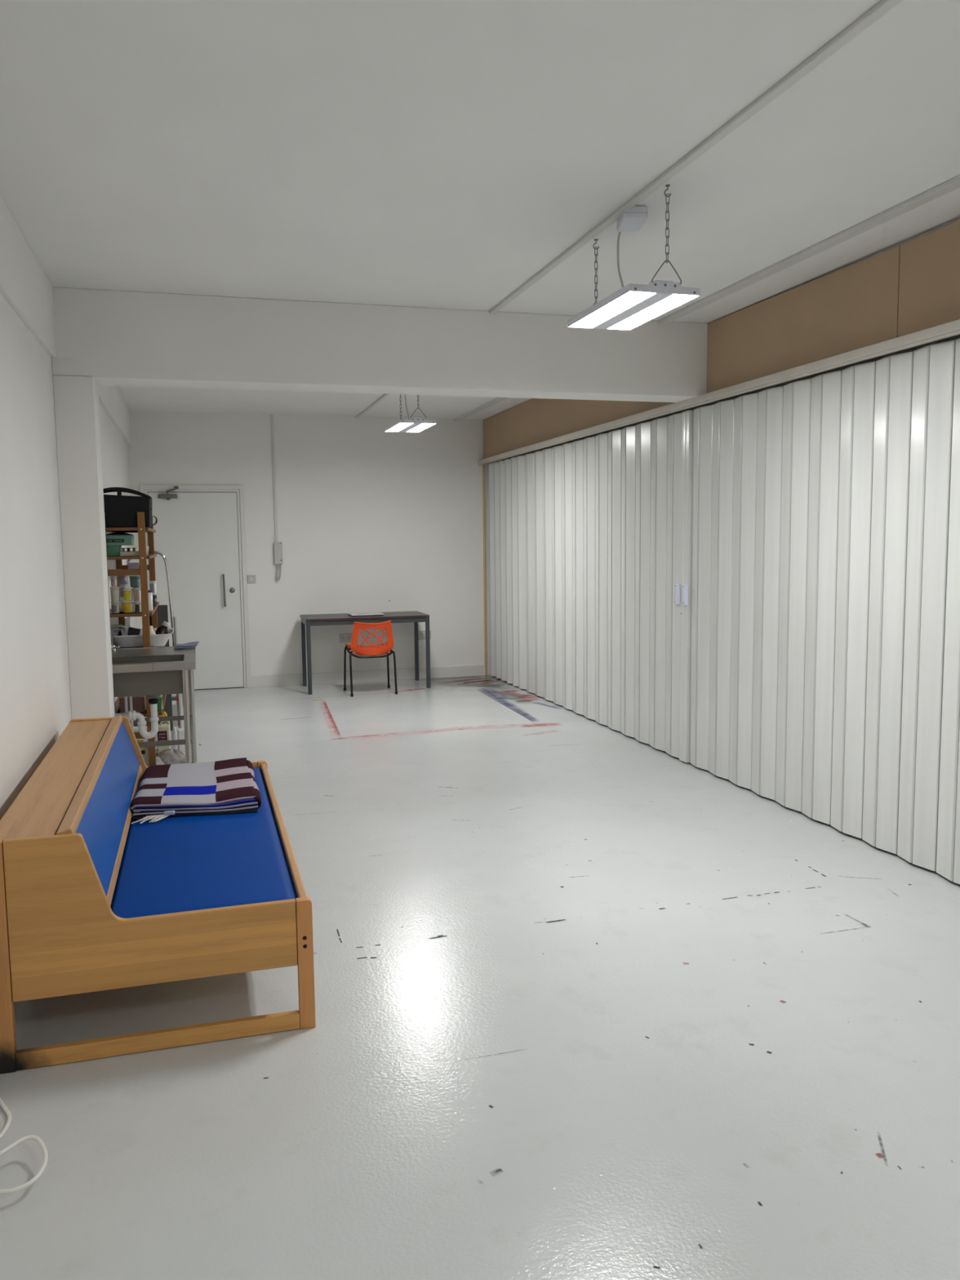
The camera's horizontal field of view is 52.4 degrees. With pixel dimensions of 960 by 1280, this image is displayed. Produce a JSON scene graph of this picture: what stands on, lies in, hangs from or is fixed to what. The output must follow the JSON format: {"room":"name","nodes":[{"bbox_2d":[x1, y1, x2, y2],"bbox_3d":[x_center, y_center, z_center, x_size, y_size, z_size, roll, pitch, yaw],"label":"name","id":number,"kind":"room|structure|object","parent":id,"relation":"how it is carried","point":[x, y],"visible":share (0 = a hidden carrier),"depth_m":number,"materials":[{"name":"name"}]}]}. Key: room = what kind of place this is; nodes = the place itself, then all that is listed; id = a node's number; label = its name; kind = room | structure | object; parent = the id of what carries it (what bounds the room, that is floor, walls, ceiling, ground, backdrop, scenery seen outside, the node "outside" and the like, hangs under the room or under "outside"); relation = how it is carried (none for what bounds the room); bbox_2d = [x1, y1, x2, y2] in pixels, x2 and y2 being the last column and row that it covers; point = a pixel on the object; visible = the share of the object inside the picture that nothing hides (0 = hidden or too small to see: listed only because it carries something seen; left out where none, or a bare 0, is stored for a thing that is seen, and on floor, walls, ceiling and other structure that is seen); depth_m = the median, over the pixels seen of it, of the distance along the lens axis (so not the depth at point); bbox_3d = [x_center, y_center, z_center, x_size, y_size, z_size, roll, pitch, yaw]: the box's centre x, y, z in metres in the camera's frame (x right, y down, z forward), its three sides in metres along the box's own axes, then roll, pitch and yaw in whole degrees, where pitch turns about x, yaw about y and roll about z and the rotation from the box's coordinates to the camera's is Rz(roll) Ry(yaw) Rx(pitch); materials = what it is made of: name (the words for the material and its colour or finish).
{"room":"art studio","nodes":[
{"label":"art studio","id":0,"kind":"room"},
{"bbox_2d":[0,292,71,820],"bbox_3d":[-1.736,-0.231,3.446,0.100,2.756,12.797,-2,6,-16],"label":"wall","id":1,"kind":"structure","parent":0,"point":[35,702],"depth_m":3.96,"materials":[{"name":"white paint"}]},
{"bbox_2d":[0,195,56,357],"bbox_3d":[-1.025,-1.204,1.045,0.022,0.346,7.996,-2,6,-16],"label":"beam","id":2,"kind":"structure","parent":1,"relation":"attached to","point":[24,283],"depth_m":4.03,"materials":[{"name":"white paint"}]},
{"bbox_2d":[52,374,115,719],"bbox_3d":[-2.074,-0.190,5.159,0.190,2.331,0.259,-2,6,-16],"label":"pillar","id":3,"kind":"structure","parent":1,"relation":"attached to","point":[76,398],"depth_m":5.01,"materials":[{"name":"white paint"}]},
{"bbox_2d":[51,287,707,402],"bbox_3d":[-0.409,-1.625,5.500,3.690,0.435,0.259,-2,6,-16],"label":"beam","id":4,"kind":"structure","parent":1,"relation":"attached to","point":[118,338],"depth_m":5.31,"materials":[{"name":"white paint"}]},
{"bbox_2d":[98,402,137,702],"bbox_3d":[-2.805,-0.626,7.414,0.060,2.756,4.542,-2,6,-16],"label":"wall","id":5,"kind":"structure","parent":0,"point":[114,448],"depth_m":7.57,"materials":[{"name":"white paint"}]},
{"bbox_2d":[97,385,131,444],"bbox_3d":[-2.776,-1.842,7.301,0.030,0.316,4.542,-2,6,-16],"label":"trim","id":6,"kind":"structure","parent":5,"relation":"attached to","point":[110,398],"depth_m":7.83,"materials":[{"name":"white paint"}]},
{"bbox_2d":[128,411,499,675],"bbox_3d":[-1.500,-0.928,10.191,4.320,2.756,0.100,-2,6,-16],"label":"wall","id":7,"kind":"structure","parent":0,"point":[368,517],"depth_m":10.15,"materials":[{"name":"white paint"}]},
{"bbox_2d":[139,484,250,689],"bbox_3d":[-2.841,-0.516,9.779,0.991,2.053,0.022,-2,6,-16],"label":"trim","id":8,"kind":"structure","parent":7,"relation":"attached to","point":[241,487],"depth_m":9.84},
{"bbox_2d":[147,492,243,688],"bbox_3d":[-2.834,-0.481,9.761,0.845,1.972,0.063,-2,6,-16],"label":"door","id":9,"kind":"structure","parent":7,"relation":"in","point":[197,535],"depth_m":9.79,"materials":[{"name":"white paint"}]},
{"bbox_2d":[157,485,178,500],"bbox_3d":[-3.059,-1.443,9.572,0.195,0.135,0.096,-2,6,-16],"label":"door closer","id":10,"kind":"object","parent":9,"relation":"attached to","point":[166,495],"depth_m":9.58,"materials":[{"name":"metal"}]},
{"bbox_2d":[247,574,255,582],"bbox_3d":[-2.324,-0.620,9.922,0.083,0.082,0.016,-2,6,-16],"label":"light switch","id":11,"kind":"object","parent":7,"relation":"attached to","point":[251,578],"visible":1,"depth_m":9.92,"materials":[{"name":"grey plastic"}]},
{"bbox_2d":[271,414,277,542],"bbox_3d":[-2.084,-1.633,9.891,0.024,1.278,0.016,-2,6,-16],"label":"cable trunking","id":12,"kind":"object","parent":7,"relation":"attached to","point":[272,415],"visible":1,"depth_m":9.88,"materials":[{"name":"white plastic"}]},
{"bbox_2d":[273,542,282,580],"bbox_3d":[-2.056,-0.801,9.962,0.081,0.392,0.053,-2,6,-16],"label":"phone","id":13,"kind":"object","parent":7,"relation":"attached to","point":[277,545],"visible":1,"depth_m":9.93,"materials":[{"name":"grey plastic"}]},
{"bbox_2d":[339,633,351,643],"bbox_3d":[-1.411,-0.019,10.247,0.130,0.094,0.015,-2,6,-16],"label":"wall socket","id":14,"kind":"object","parent":7,"relation":"attached to","point":[344,637],"visible":0.94,"depth_m":10.24,"materials":[{"name":"grey plastic"}]},
{"bbox_2d":[250,664,484,687],"bbox_3d":[-1.153,0.378,10.360,2.508,0.115,0.018,-2,6,-16],"label":"baseboard","id":15,"kind":"structure","parent":7,"relation":"attached to","point":[464,670],"depth_m":10.34,"materials":[{"name":"white paint"}]},
{"bbox_2d":[417,630,431,639],"bbox_3d":[-0.594,-0.054,10.481,0.140,0.093,0.015,-2,6,-16],"label":"wall socket","id":16,"kind":"object","parent":7,"relation":"attached to","point":[421,634],"visible":0.61,"depth_m":10.47,"materials":[{"name":"grey plastic"}]},
{"bbox_2d":[482,464,486,675],"bbox_3d":[0.049,-0.750,10.591,0.018,2.285,0.030,-2,6,-16],"label":"batten","id":17,"kind":"object","parent":7,"relation":"attached to","point":[483,466],"visible":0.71,"depth_m":10.58,"materials":[{"name":"brown wood"}]},
{"bbox_2d":[0,675,959,1279],"bbox_3d":[0.308,1.095,4.172,4.320,0.081,12.997,-2,6,-16],"label":"floor","id":18,"kind":"structure","parent":0,"point":[593,1002],"depth_m":2.86,"materials":[{"name":"grey paint"}]},
{"bbox_2d":[0,1097,48,1194],"bbox_3d":[-1.149,1.239,2.301,0.251,0.052,1.002,-2,6,-16],"label":"power cable","id":19,"kind":"object","parent":18,"relation":"on","point":[38,1140],"visible":1,"depth_m":2.33,"materials":[{"name":"white plastic"}]},
{"bbox_2d":[124,696,128,712],"bbox_3d":[-2.208,0.490,6.102,0.017,0.790,0.017,-2,6,-16],"label":"pipe","id":20,"kind":"object","parent":18,"relation":"on","point":[125,697],"visible":0.02,"depth_m":6.09,"materials":[{"name":"white plastic"}]},
{"bbox_2d":[128,696,133,731],"bbox_3d":[-2.188,0.487,6.128,0.017,0.790,0.017,-2,6,-16],"label":"pipe","id":21,"kind":"object","parent":18,"relation":"on","point":[130,697],"visible":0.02,"depth_m":6.12,"materials":[{"name":"white plastic"}]},
{"bbox_2d":[104,511,166,766],"bbox_3d":[-2.447,-0.047,6.981,0.341,1.684,1.318,-2,6,-16],"label":"shelf unit","id":22,"kind":"object","parent":18,"relation":"on","point":[122,570],"depth_m":6.37,"materials":[{"name":"brown wood"}]},
{"bbox_2d":[106,546,121,555],"bbox_3d":[-2.426,-0.587,6.433,0.109,0.067,0.201,-2,6,-16],"label":"glove box","id":23,"kind":"object","parent":22,"relation":"on","point":[111,550],"visible":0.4,"depth_m":6.34,"materials":[{"name":"green plastic"}]},
{"bbox_2d":[106,534,133,545],"bbox_3d":[-2.394,-0.659,6.451,0.187,0.068,0.252,-2,6,-16],"label":"carton","id":24,"kind":"object","parent":23,"relation":"on","point":[111,540],"visible":0.78,"depth_m":6.34,"materials":[{"name":"green cardboard"}]},
{"bbox_2d":[106,532,133,535],"bbox_3d":[-2.382,-0.701,6.435,0.170,0.020,0.180,-2,6,-16],"label":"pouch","id":25,"kind":"object","parent":24,"relation":"on","point":[114,533],"visible":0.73,"depth_m":6.38,"materials":[{"name":"fabric"}]},
{"bbox_2d":[110,586,119,613],"bbox_3d":[-2.399,-0.264,6.419,0.056,0.171,0.056,-2,6,-16],"label":"tub","id":26,"kind":"object","parent":22,"relation":"on","point":[115,606],"depth_m":6.40,"materials":[{"name":"beige plastic"}]},
{"bbox_2d":[110,576,116,586],"bbox_3d":[-2.404,-0.385,6.407,0.038,0.069,0.038,-2,6,-16],"label":"tub","id":27,"kind":"object","parent":26,"relation":"on","point":[113,579],"visible":0.93,"depth_m":6.39,"materials":[{"name":"white plastic"}]},
{"bbox_2d":[118,575,128,612],"bbox_3d":[-2.383,-0.311,6.525,0.058,0.243,0.058,-2,6,-16],"label":"tub","id":28,"kind":"object","parent":22,"relation":"on","point":[122,585],"depth_m":6.50,"materials":[{"name":"white plastic"}]},
{"bbox_2d":[102,487,152,528],"bbox_3d":[-2.350,-0.877,6.501,0.320,0.257,0.418,-2,6,-16],"label":"bag","id":29,"kind":"object","parent":22,"relation":"on","point":[121,511],"visible":0.72,"depth_m":6.31,"materials":[{"name":"black fabric"}]},
{"bbox_2d":[121,588,134,613],"bbox_3d":[-2.322,-0.261,6.446,0.083,0.158,0.083,-2,6,-16],"label":"tub","id":30,"kind":"object","parent":22,"relation":"on","point":[128,606],"depth_m":6.41,"materials":[{"name":"beige plastic"}]},
{"bbox_2d":[120,551,138,555],"bbox_3d":[-2.309,-0.571,6.448,0.117,0.029,0.200,-2,6,-16],"label":"tray","id":31,"kind":"object","parent":22,"relation":"on","point":[122,553],"visible":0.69,"depth_m":6.35,"materials":[{"name":"beige plastic"}]},
{"bbox_2d":[119,695,146,712],"bbox_3d":[-2.345,0.415,6.609,0.158,0.103,0.340,-2,6,-16],"label":"cardboard box","id":32,"kind":"object","parent":22,"relation":"on","point":[139,702],"visible":0.5,"depth_m":6.45,"materials":[{"name":"brown cardboard"}]},
{"bbox_2d":[128,562,139,568],"bbox_3d":[-2.248,-0.481,6.330,0.067,0.040,0.030,-2,6,-16],"label":"tin box","id":33,"kind":"object","parent":22,"relation":"on","point":[131,565],"visible":1,"depth_m":6.32,"materials":[{"name":"metal"}]},
{"bbox_2d":[129,575,141,612],"bbox_3d":[-2.276,-0.303,6.451,0.070,0.239,0.076,-2,6,-16],"label":"tub","id":34,"kind":"object","parent":22,"relation":"on","point":[138,605],"depth_m":6.43,"materials":[{"name":"beige plastic"}]},
{"bbox_2d":[113,627,173,648],"bbox_3d":[-2.313,-0.014,6.670,0.422,0.087,0.512,-2,6,-16],"label":"basin","id":35,"kind":"object","parent":22,"relation":"on","point":[156,640],"visible":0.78,"depth_m":6.46,"materials":[{"name":"white plastic"}]},
{"bbox_2d":[120,628,127,635],"bbox_3d":[-2.354,-0.045,6.458,0.044,0.069,0.013,-2,6,-16],"label":"packet","id":36,"kind":"object","parent":35,"relation":"in","point":[123,633],"visible":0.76,"depth_m":6.45,"materials":[{"name":"grey plastic"}]},
{"bbox_2d":[127,626,141,635],"bbox_3d":[-2.327,-0.030,6.549,0.095,0.109,0.100,-2,6,-16],"label":"carton","id":37,"kind":"object","parent":35,"relation":"in","point":[131,631],"visible":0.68,"depth_m":6.50,"materials":[{"name":"black cardboard"}]},
{"bbox_2d":[149,626,155,634],"bbox_3d":[-2.216,-0.029,6.550,0.076,0.130,0.075,-2,6,-16],"label":"bottle","id":38,"kind":"object","parent":35,"relation":"in","point":[152,632],"visible":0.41,"depth_m":6.53,"materials":[{"name":"beige plastic"}]},
{"bbox_2d":[155,621,170,634],"bbox_3d":[-2.173,-0.050,6.652,0.124,0.157,0.080,-4,7,-29],"label":"bottle","id":39,"kind":"object","parent":35,"relation":"in","point":[162,629],"visible":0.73,"depth_m":6.63,"materials":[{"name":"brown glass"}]},
{"bbox_2d":[146,546,148,555],"bbox_3d":[-2.249,-0.599,6.568,0.042,0.060,0.041,-2,6,-16],"label":"paper cup","id":40,"kind":"object","parent":22,"relation":"on","point":[147,547],"visible":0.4,"depth_m":6.56,"materials":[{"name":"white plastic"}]},
{"bbox_2d":[147,590,153,611],"bbox_3d":[-2.239,-0.266,6.577,0.069,0.139,0.069,-2,6,-16],"label":"paint bottle","id":41,"kind":"object","parent":22,"relation":"on","point":[149,592],"visible":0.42,"depth_m":6.56,"materials":[{"name":"white plastic"}]},
{"bbox_2d":[152,595,156,606],"bbox_3d":[-2.365,-0.286,7.070,0.046,0.081,0.046,-2,6,-16],"label":"paint bottle","id":42,"kind":"object","parent":22,"relation":"on","point":[154,597],"visible":0.59,"depth_m":7.05,"materials":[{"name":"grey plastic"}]},
{"bbox_2d":[156,697,162,710],"bbox_3d":[-2.159,0.427,6.549,0.055,0.092,0.040,-2,6,-16],"label":"packet","id":43,"kind":"object","parent":22,"relation":"on","point":[160,699],"visible":0.51,"depth_m":6.53,"materials":[{"name":"plastic"}]},
{"bbox_3d":[-2.411,-0.299,7.202,0.045,0.081,0.045,-2,6,-16],"label":"jar","id":44,"kind":"object","parent":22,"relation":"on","visible":0},
{"bbox_2d":[149,581,156,594],"bbox_3d":[-2.410,-0.388,7.195,0.049,0.094,0.049,-2,6,-16],"label":"jar","id":45,"kind":"object","parent":44,"relation":"on","point":[153,587],"visible":0.86,"depth_m":7.17,"materials":[{"name":"white plastic"}]},
{"bbox_2d":[136,738,149,766],"bbox_3d":[-2.346,0.764,6.643,0.188,0.136,0.341,-2,6,-16],"label":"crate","id":46,"kind":"object","parent":18,"relation":"on","point":[144,751],"visible":0.17,"depth_m":6.50,"materials":[{"name":"plastic"}]},
{"bbox_2d":[124,550,182,728],"bbox_3d":[-2.601,0.002,7.723,0.403,1.419,0.140,-2,6,-16],"label":"step ladder","id":47,"kind":"object","parent":18,"relation":"on","point":[176,711],"visible":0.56,"depth_m":7.76,"materials":[{"name":"silver metal"}]},
{"bbox_2d":[111,646,197,763],"bbox_3d":[-2.024,0.490,5.995,0.562,0.806,0.899,-2,6,-16],"label":"table","id":48,"kind":"object","parent":18,"relation":"on","point":[152,673],"visible":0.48,"depth_m":5.65,"materials":[{"name":"silver metal"}]},
{"bbox_2d":[114,698,159,738],"bbox_3d":[-2.048,0.467,5.707,0.328,0.238,0.060,-2,6,-16],"label":"trap","id":49,"kind":"object","parent":48,"relation":"attached to","point":[133,715],"visible":0.94,"depth_m":5.72,"materials":[{"name":"white plastic"}]},
{"bbox_2d":[114,710,136,720],"bbox_3d":[-2.110,0.446,5.687,0.200,0.060,0.060,-2,6,-16],"label":"socket","id":50,"kind":"object","parent":49,"relation":"attached to","point":[131,715],"depth_m":5.68,"materials":[{"name":"white plastic"}]},
{"bbox_2d":[145,694,160,699],"bbox_3d":[-1.919,0.325,5.730,0.090,0.036,0.090,-2,6,-16],"label":"outlet","id":51,"kind":"object","parent":48,"relation":"attached to","point":[153,696],"depth_m":5.70,"materials":[{"name":"metal"}]},
{"bbox_2d":[111,647,195,665],"bbox_3d":[-2.029,0.097,5.955,0.561,0.004,0.895,-2,6,-16],"label":"countertop","id":52,"kind":"structure","parent":48,"relation":"on","point":[189,653],"depth_m":6.07,"materials":[{"name":"metal"}]},
{"bbox_2d":[110,624,127,651],"bbox_3d":[-2.320,-0.013,6.217,0.110,0.170,0.104,1,6,15],"label":"tap","id":53,"kind":"object","parent":52,"relation":"on","point":[113,646],"visible":0.89,"depth_m":6.21,"materials":[{"name":"metal"}]},
{"bbox_2d":[173,641,199,648],"bbox_3d":[-1.913,0.034,6.362,0.160,0.030,0.156,-2,6,-16],"label":"cloth","id":54,"kind":"object","parent":48,"relation":"on","point":[193,644],"visible":1,"depth_m":6.32,"materials":[{"name":"blue fabric"}]},
{"bbox_2d":[0,715,315,1074],"bbox_3d":[-1.212,0.772,3.774,0.897,0.680,1.982,-2,6,-16],"label":"settee","id":55,"kind":"object","parent":18,"relation":"on","point":[92,899],"visible":0.79,"depth_m":2.92,"materials":[{"name":"brown wood"}]},
{"bbox_2d":[0,720,111,839],"bbox_3d":[-1.555,0.478,3.645,0.180,0.020,1.918,-2,6,-16],"label":"shelf","id":56,"kind":"object","parent":55,"relation":"attached to","point":[42,808],"depth_m":3.34,"materials":[{"name":"brown wood"}]},
{"bbox_2d":[129,757,261,823],"bbox_3d":[-1.230,0.642,4.240,0.512,0.062,0.828,-2,6,-16],"label":"folded blanket","id":57,"kind":"object","parent":55,"relation":"on","point":[229,786],"visible":1,"depth_m":4.08,"materials":[{"name":"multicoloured fabric"}]},
{"bbox_2d":[111,767,297,918],"bbox_3d":[-1.077,0.743,3.810,0.552,0.059,1.918,-2,6,-16],"label":"seat cushion","id":58,"kind":"object","parent":55,"relation":"on","point":[182,864],"depth_m":3.33,"materials":[{"name":"blue fabric"}]},
{"bbox_2d":[149,604,173,730],"bbox_3d":[-2.533,0.226,7.680,0.182,1.000,0.012,-2,6,-16],"label":"board","id":59,"kind":"object","parent":18,"relation":"on","point":[162,612],"visible":0.2,"depth_m":7.66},
{"bbox_2d":[157,711,168,724],"bbox_3d":[-2.283,0.654,7.028,0.074,0.276,0.073,-2,6,-16],"label":"spray bottle","id":60,"kind":"object","parent":18,"relation":"on","point":[164,714],"visible":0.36,"depth_m":7.00,"materials":[{"name":"yellow plastic"}]},
{"bbox_2d":[156,720,171,754],"bbox_3d":[-2.230,0.685,6.888,0.088,0.241,0.122,-2,6,-16],"label":"can","id":61,"kind":"object","parent":18,"relation":"on","point":[163,733],"visible":0.66,"depth_m":6.83,"materials":[{"name":"beige plastic"}]},
{"bbox_2d":[158,748,185,764],"bbox_3d":[-2.050,0.790,6.511,0.179,0.131,0.103,-2,6,-16],"label":"plastic bag","id":62,"kind":"object","parent":18,"relation":"on","point":[168,756],"visible":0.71,"depth_m":6.48,"materials":[{"name":"white plastic"}]},
{"bbox_2d":[172,727,177,750],"bbox_3d":[-2.112,0.710,6.758,0.034,0.215,0.034,-2,6,-16],"label":"tube","id":63,"kind":"object","parent":18,"relation":"on","point":[174,729],"visible":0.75,"depth_m":6.74,"materials":[{"name":"plastic"}]},
{"bbox_2d":[176,728,185,751],"bbox_3d":[-2.134,0.717,6.983,0.055,0.155,0.100,-4,7,-27],"label":"paper packet","id":64,"kind":"object","parent":18,"relation":"on","point":[180,732],"visible":0.46,"depth_m":6.94,"materials":[{"name":"white paper"}]},
{"bbox_2d":[299,611,431,694],"bbox_3d":[-1.169,0.112,9.913,1.231,0.736,0.619,-2,6,-16],"label":"desk","id":65,"kind":"object","parent":18,"relation":"on","point":[317,620],"visible":0.99,"depth_m":9.72,"materials":[{"name":"grey metal"}]},
{"bbox_2d":[347,612,384,616],"bbox_3d":[-1.149,-0.258,9.807,0.332,0.020,0.257,-2,6,-16],"label":"laptop","id":66,"kind":"object","parent":65,"relation":"on","point":[361,614],"visible":1,"depth_m":9.72,"materials":[{"name":"silver metal"}]},
{"bbox_2d":[343,620,397,697],"bbox_3d":[-1.075,0.158,9.547,0.472,0.719,0.504,-2,6,-16],"label":"chair","id":67,"kind":"object","parent":18,"relation":"on","point":[384,648],"visible":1,"depth_m":9.37,"materials":[{"name":"orange plastic"}]},
{"bbox_2d":[0,0,959,419],"bbox_3d":[0.274,-1.736,3.881,4.320,0.100,12.997,-2,6,-16],"label":"ceiling","id":68,"kind":"structure","parent":0,"point":[422,153],"depth_m":3.18,"materials":[{"name":"white paint"}]},
{"bbox_2d":[355,393,389,418],"bbox_3d":[-0.636,-2.080,7.900,0.034,0.016,4.542,-2,6,-16],"label":"cable trunking","id":69,"kind":"object","parent":68,"relation":"attached to","point":[384,395],"depth_m":9.13,"materials":[{"name":"white plastic"}]},
{"bbox_2d":[384,394,436,432],"bbox_3d":[-0.567,-1.886,7.794,0.290,0.381,0.682,-2,6,-16],"label":"hanging lamp","id":70,"kind":"object","parent":68,"relation":"hanging from","point":[415,424],"visible":0.8,"depth_m":7.67,"materials":[{"name":"metal"}]},
{"bbox_2d":[386,422,413,431],"bbox_3d":[-0.647,-1.697,7.782,0.102,0.004,0.596,-2,6,-16],"label":"diffuser","id":71,"kind":"object","parent":70,"relation":"attached to","point":[395,427],"depth_m":7.77,"materials":[{"name":"white plastic"}]},
{"bbox_2d":[407,423,434,431],"bbox_3d":[-0.477,-1.704,7.830,0.102,0.004,0.596,-2,6,-16],"label":"diffuser","id":72,"kind":"object","parent":70,"relation":"attached to","point":[420,427],"depth_m":7.79,"materials":[{"name":"white plastic"}]},
{"bbox_2d":[453,397,507,421],"bbox_3d":[0.372,-2.118,8.189,0.054,0.022,4.542,-2,6,-16],"label":"cable trunking","id":73,"kind":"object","parent":68,"relation":"attached to","point":[498,399],"depth_m":9.44,"materials":[{"name":"white paint"}]},
{"bbox_2d":[567,184,700,330],"bbox_3d":[0.593,-1.498,3.891,0.290,0.381,0.682,-2,6,-16],"label":"hanging lamp","id":74,"kind":"object","parent":68,"relation":"hanging from","point":[631,306],"visible":1,"depth_m":3.79,"materials":[{"name":"white metal"}]},
{"bbox_2d":[569,291,653,327],"bbox_3d":[0.512,-1.309,3.879,0.102,0.004,0.596,-2,6,-16],"label":"diffuser","id":75,"kind":"object","parent":74,"relation":"attached to","point":[619,303],"depth_m":3.85,"materials":[{"name":"white plastic"}]},
{"bbox_2d":[608,293,697,329],"bbox_3d":[0.682,-1.316,3.928,0.102,0.004,0.596,-2,6,-16],"label":"diffuser","id":76,"kind":"object","parent":74,"relation":"attached to","point":[669,302],"depth_m":3.89,"materials":[{"name":"white plastic"}]},
{"bbox_2d":[488,0,902,314],"bbox_3d":[1.177,-1.459,1.659,0.034,0.016,7.996,-2,6,-16],"label":"trim","id":77,"kind":"structure","parent":68,"relation":"attached to","point":[880,9],"depth_m":3.01,"materials":[{"name":"white plastic"}]},
{"bbox_2d":[657,174,959,324],"bbox_3d":[2.186,-1.498,1.948,0.054,0.022,7.996,-2,6,-16],"label":"trim","id":78,"kind":"structure","parent":68,"relation":"attached to","point":[953,184],"depth_m":4.24,"materials":[{"name":"white plastic"}]},
{"bbox_2d":[502,217,959,459],"bbox_3d":[1.915,-1.542,4.377,0.150,0.426,12.797,-2,6,-16],"label":"wall","id":79,"kind":"structure","parent":0,"point":[957,220],"depth_m":4.40,"materials":[{"name":"white paint"}]},
{"bbox_2d":[482,398,674,458],"bbox_3d":[0.681,-1.926,8.298,0.037,0.427,4.542,-2,6,-16],"label":"panel","id":80,"kind":"object","parent":79,"relation":"attached to","point":[535,420],"visible":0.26,"depth_m":8.57,"materials":[{"name":"brown wood"}]},
{"bbox_2d":[477,319,959,465],"bbox_3d":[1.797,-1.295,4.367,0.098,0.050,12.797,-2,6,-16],"label":"door track","id":81,"kind":"object","parent":79,"relation":"attached to","point":[952,328],"visible":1,"depth_m":5.11,"materials":[{"name":"metal"}]},
{"bbox_2d":[488,410,686,760],"bbox_3d":[0.718,-0.538,8.433,0.080,2.269,4.424,-2,6,-16],"label":"door","id":82,"kind":"structure","parent":81,"relation":"hanging from","point":[587,535],"depth_m":7.67,"materials":[{"name":"white plastic"}]},
{"bbox_2d":[682,337,959,884],"bbox_3d":[2.208,-0.026,3.276,0.064,2.269,6.356,-2,6,-16],"label":"door","id":83,"kind":"structure","parent":81,"relation":"hanging from","point":[821,602],"depth_m":4.82,"materials":[{"name":"white plastic"}]},
{"bbox_2d":[706,245,900,393],"bbox_3d":[1.616,-1.606,5.079,0.037,0.427,1.674,-2,6,-16],"label":"panel","id":84,"kind":"object","parent":79,"relation":"attached to","point":[855,306],"visible":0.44,"depth_m":4.89,"materials":[{"name":"brown wood"}]},
{"bbox_2d":[897,220,959,337],"bbox_3d":[2.727,-1.217,1.256,0.037,0.410,6.317,-2,6,-16],"label":"panel","id":85,"kind":"object","parent":79,"relation":"attached to","point":[929,285],"visible":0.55,"depth_m":4.08,"materials":[{"name":"brown wood"}]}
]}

